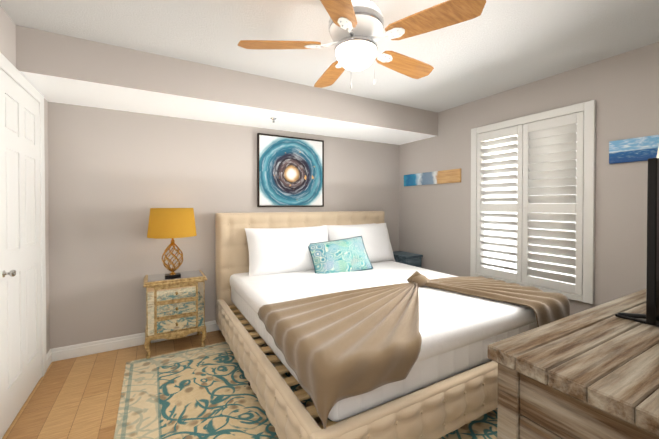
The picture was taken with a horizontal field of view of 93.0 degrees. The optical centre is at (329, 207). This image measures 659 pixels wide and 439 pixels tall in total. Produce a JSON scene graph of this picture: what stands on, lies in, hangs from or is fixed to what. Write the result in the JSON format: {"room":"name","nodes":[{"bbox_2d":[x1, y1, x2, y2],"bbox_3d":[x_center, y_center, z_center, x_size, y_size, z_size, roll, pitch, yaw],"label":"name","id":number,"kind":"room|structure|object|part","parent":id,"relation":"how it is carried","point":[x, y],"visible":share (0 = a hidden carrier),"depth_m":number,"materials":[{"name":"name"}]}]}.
{"room":"bedroom","nodes":[
{"label":"bedroom","id":0,"kind":"room"},
{"bbox_2d":[0,5,49,353],"bbox_3d":[-1.332,0.081,0.718,0.100,2.480,4.340,0,1,-30],"label":"wall","id":1,"kind":"structure","parent":0,"point":[7,38],"depth_m":2.55,"materials":[{"name":"grey paint"}]},
{"bbox_2d":[0,52,46,438],"bbox_3d":[-2.005,0.214,2.074,0.064,2.185,0.940,0,1,-30],"label":"closet door","id":2,"kind":"structure","parent":1,"relation":"in","point":[23,364],"depth_m":2.03,"materials":[{"name":"white wood"}]},
{"bbox_2d":[2,324,255,438],"bbox_3d":[0.374,1.360,1.757,4.080,0.100,4.440,0,1,-30],"label":"floor","id":3,"kind":"structure","parent":0,"point":[75,398],"depth_m":2.18,"materials":[{"name":"brown wood"}]},
{"bbox_2d":[114,336,497,438],"bbox_3d":[0.207,1.300,2.334,3.040,0.008,2.390,0,1,-30],"label":"rug","id":4,"kind":"object","parent":3,"relation":"on","point":[206,392],"visible":0.23,"depth_m":2.09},
{"bbox_2d":[143,270,206,358],"bbox_3d":[-1.433,0.961,2.915,0.509,0.656,0.384,0,1,-30],"label":"nightstand","id":5,"kind":"object","parent":4,"relation":"on","point":[175,307],"visible":0.98,"depth_m":2.77,"materials":[{"name":"beige wood"}]},
{"bbox_2d":[147,208,196,277],"bbox_3d":[-1.451,0.317,2.895,0.410,0.628,0.410,0,1,-30],"label":"bedside lamp","id":6,"kind":"object","parent":5,"relation":"on","point":[166,223],"visible":1,"depth_m":2.75,"materials":[{"name":"yellow fabric"}]},
{"bbox_2d":[215,211,569,438],"bbox_3d":[0.322,0.673,2.797,2.204,1.228,2.329,0,1,-30],"label":"bed","id":7,"kind":"object","parent":4,"relation":"on","point":[360,331],"visible":0.96,"depth_m":2.00,"materials":[{"name":"beige fabric"}]},
{"bbox_2d":[308,236,372,273],"bbox_3d":[0.117,0.528,3.396,0.640,0.407,0.359,0,1,-30],"label":"accent pillow","id":8,"kind":"object","parent":7,"relation":"on","point":[345,254],"depth_m":3.34,"materials":[{"name":"teal fabric"}]},
{"bbox_3d":[0.346,0.835,2.798,1.989,0.308,2.122,0,1,-30],"label":"mattress","id":9,"kind":"part","parent":7,"relation":"part of","materials":[{"name":"white fabric"}]},
{"bbox_2d":[258,271,569,428],"bbox_3d":[0.671,0.772,2.235,2.130,0.423,0.967,0,1,-30],"label":"blanket","id":10,"kind":"object","parent":7,"relation":"on","point":[353,352],"depth_m":1.78,"materials":[{"name":"fabric"}]},
{"bbox_2d":[393,251,422,267],"bbox_3d":[1.002,0.951,4.218,0.300,0.664,0.442,0,1,-30],"label":"nightstand","id":11,"kind":"object","parent":3,"relation":"on","point":[409,258],"visible":0.19,"depth_m":4.07,"materials":[{"name":"blue wood"}]},
{"bbox_2d":[488,289,658,438],"bbox_3d":[1.515,0.877,1.282,2.010,0.875,0.533,0,1,-30],"label":"dresser","id":12,"kind":"object","parent":3,"relation":"on","point":[592,373],"visible":0.94,"depth_m":0.92,"materials":[{"name":"brown wood"}]},
{"bbox_2d":[615,158,658,326],"bbox_3d":[1.508,0.134,1.296,0.970,0.609,0.290,0,1,-30],"label":"tv","id":13,"kind":"object","parent":12,"relation":"on","point":[651,316],"visible":1,"depth_m":1.06,"materials":[{"name":"black plastic"}]},
{"bbox_2d":[48,102,398,348],"bbox_3d":[-0.698,0.051,3.631,4.080,2.480,0.100,0,1,-30],"label":"wall","id":14,"kind":"structure","parent":0,"point":[114,176],"depth_m":2.95,"materials":[{"name":"grey paint"}]},
{"bbox_2d":[47,319,248,365],"bbox_3d":[-0.663,1.236,3.582,3.880,0.110,0.040,0,1,-30],"label":"baseboard","id":15,"kind":"structure","parent":14,"relation":"attached to","point":[79,350],"depth_m":2.81,"materials":[{"name":"white wood"}]},
{"bbox_2d":[257,133,323,206],"bbox_3d":[-0.440,-0.420,3.689,0.830,0.820,0.040,0,1,-30],"label":"canvas art","id":16,"kind":"object","parent":14,"relation":"attached to","point":[290,170],"visible":0.9,"depth_m":3.66,"materials":[{"name":"blue fabric"}]},
{"bbox_2d":[0,0,658,112],"bbox_3d":[0.374,-1.220,1.730,4.080,0.100,4.440,0,1,-30],"label":"ceiling","id":17,"kind":"structure","parent":0,"point":[496,46],"depth_m":2.15,"materials":[{"name":"white paint"}]},
{"bbox_2d":[16,25,437,144],"bbox_3d":[-0.500,-1.041,3.272,3.880,0.290,0.700,0,1,-30],"label":"soffit","id":18,"kind":"structure","parent":17,"relation":"attached to","point":[56,68],"depth_m":2.66,"materials":[{"name":"grey paint"}]},
{"bbox_2d":[238,0,485,88],"bbox_3d":[0.172,-0.908,1.832,1.264,0.526,1.275,0,1,-30],"label":"ceiling fan","id":19,"kind":"object","parent":17,"relation":"hanging from","point":[355,27],"visible":1,"depth_m":1.69,"materials":[{"name":"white wood"}]},
{"bbox_2d":[399,42,658,315],"bbox_3d":[1.914,0.056,3.061,0.100,2.480,3.470,0,1,-30],"label":"wall","id":20,"kind":"structure","parent":0,"point":[622,89],"depth_m":2.64,"materials":[{"name":"grey paint"}]},
{"bbox_2d":[404,168,460,185],"bbox_3d":[1.290,-0.379,4.030,0.020,0.160,0.940,0,1,-30],"label":"canvas art","id":21,"kind":"object","parent":20,"relation":"attached to","point":[443,177],"visible":0.96,"depth_m":3.95},
{"bbox_2d":[470,100,595,303],"bbox_3d":[1.899,-0.048,3.034,0.152,1.650,1.120,0,1,-30],"label":"window shutters","id":22,"kind":"object","parent":20,"relation":"attached to","point":[554,158],"visible":1,"depth_m":2.85,"materials":[{"name":"white wood"}]},
{"bbox_2d":[609,135,658,163],"bbox_3d":[2.384,-0.426,2.103,0.020,0.175,0.790,0,1,-30],"label":"canvas art","id":23,"kind":"object","parent":20,"relation":"attached to","point":[645,148],"visible":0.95,"depth_m":2.32},
{"label":"outside","id":24,"kind":"structure","parent":0,"visible":0},
{"bbox_2d":[484,132,576,283],"bbox_3d":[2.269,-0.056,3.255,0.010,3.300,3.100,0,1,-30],"label":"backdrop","id":25,"kind":"structure","parent":24,"point":[489,254],"depth_m":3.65,"materials":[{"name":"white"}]}
]}

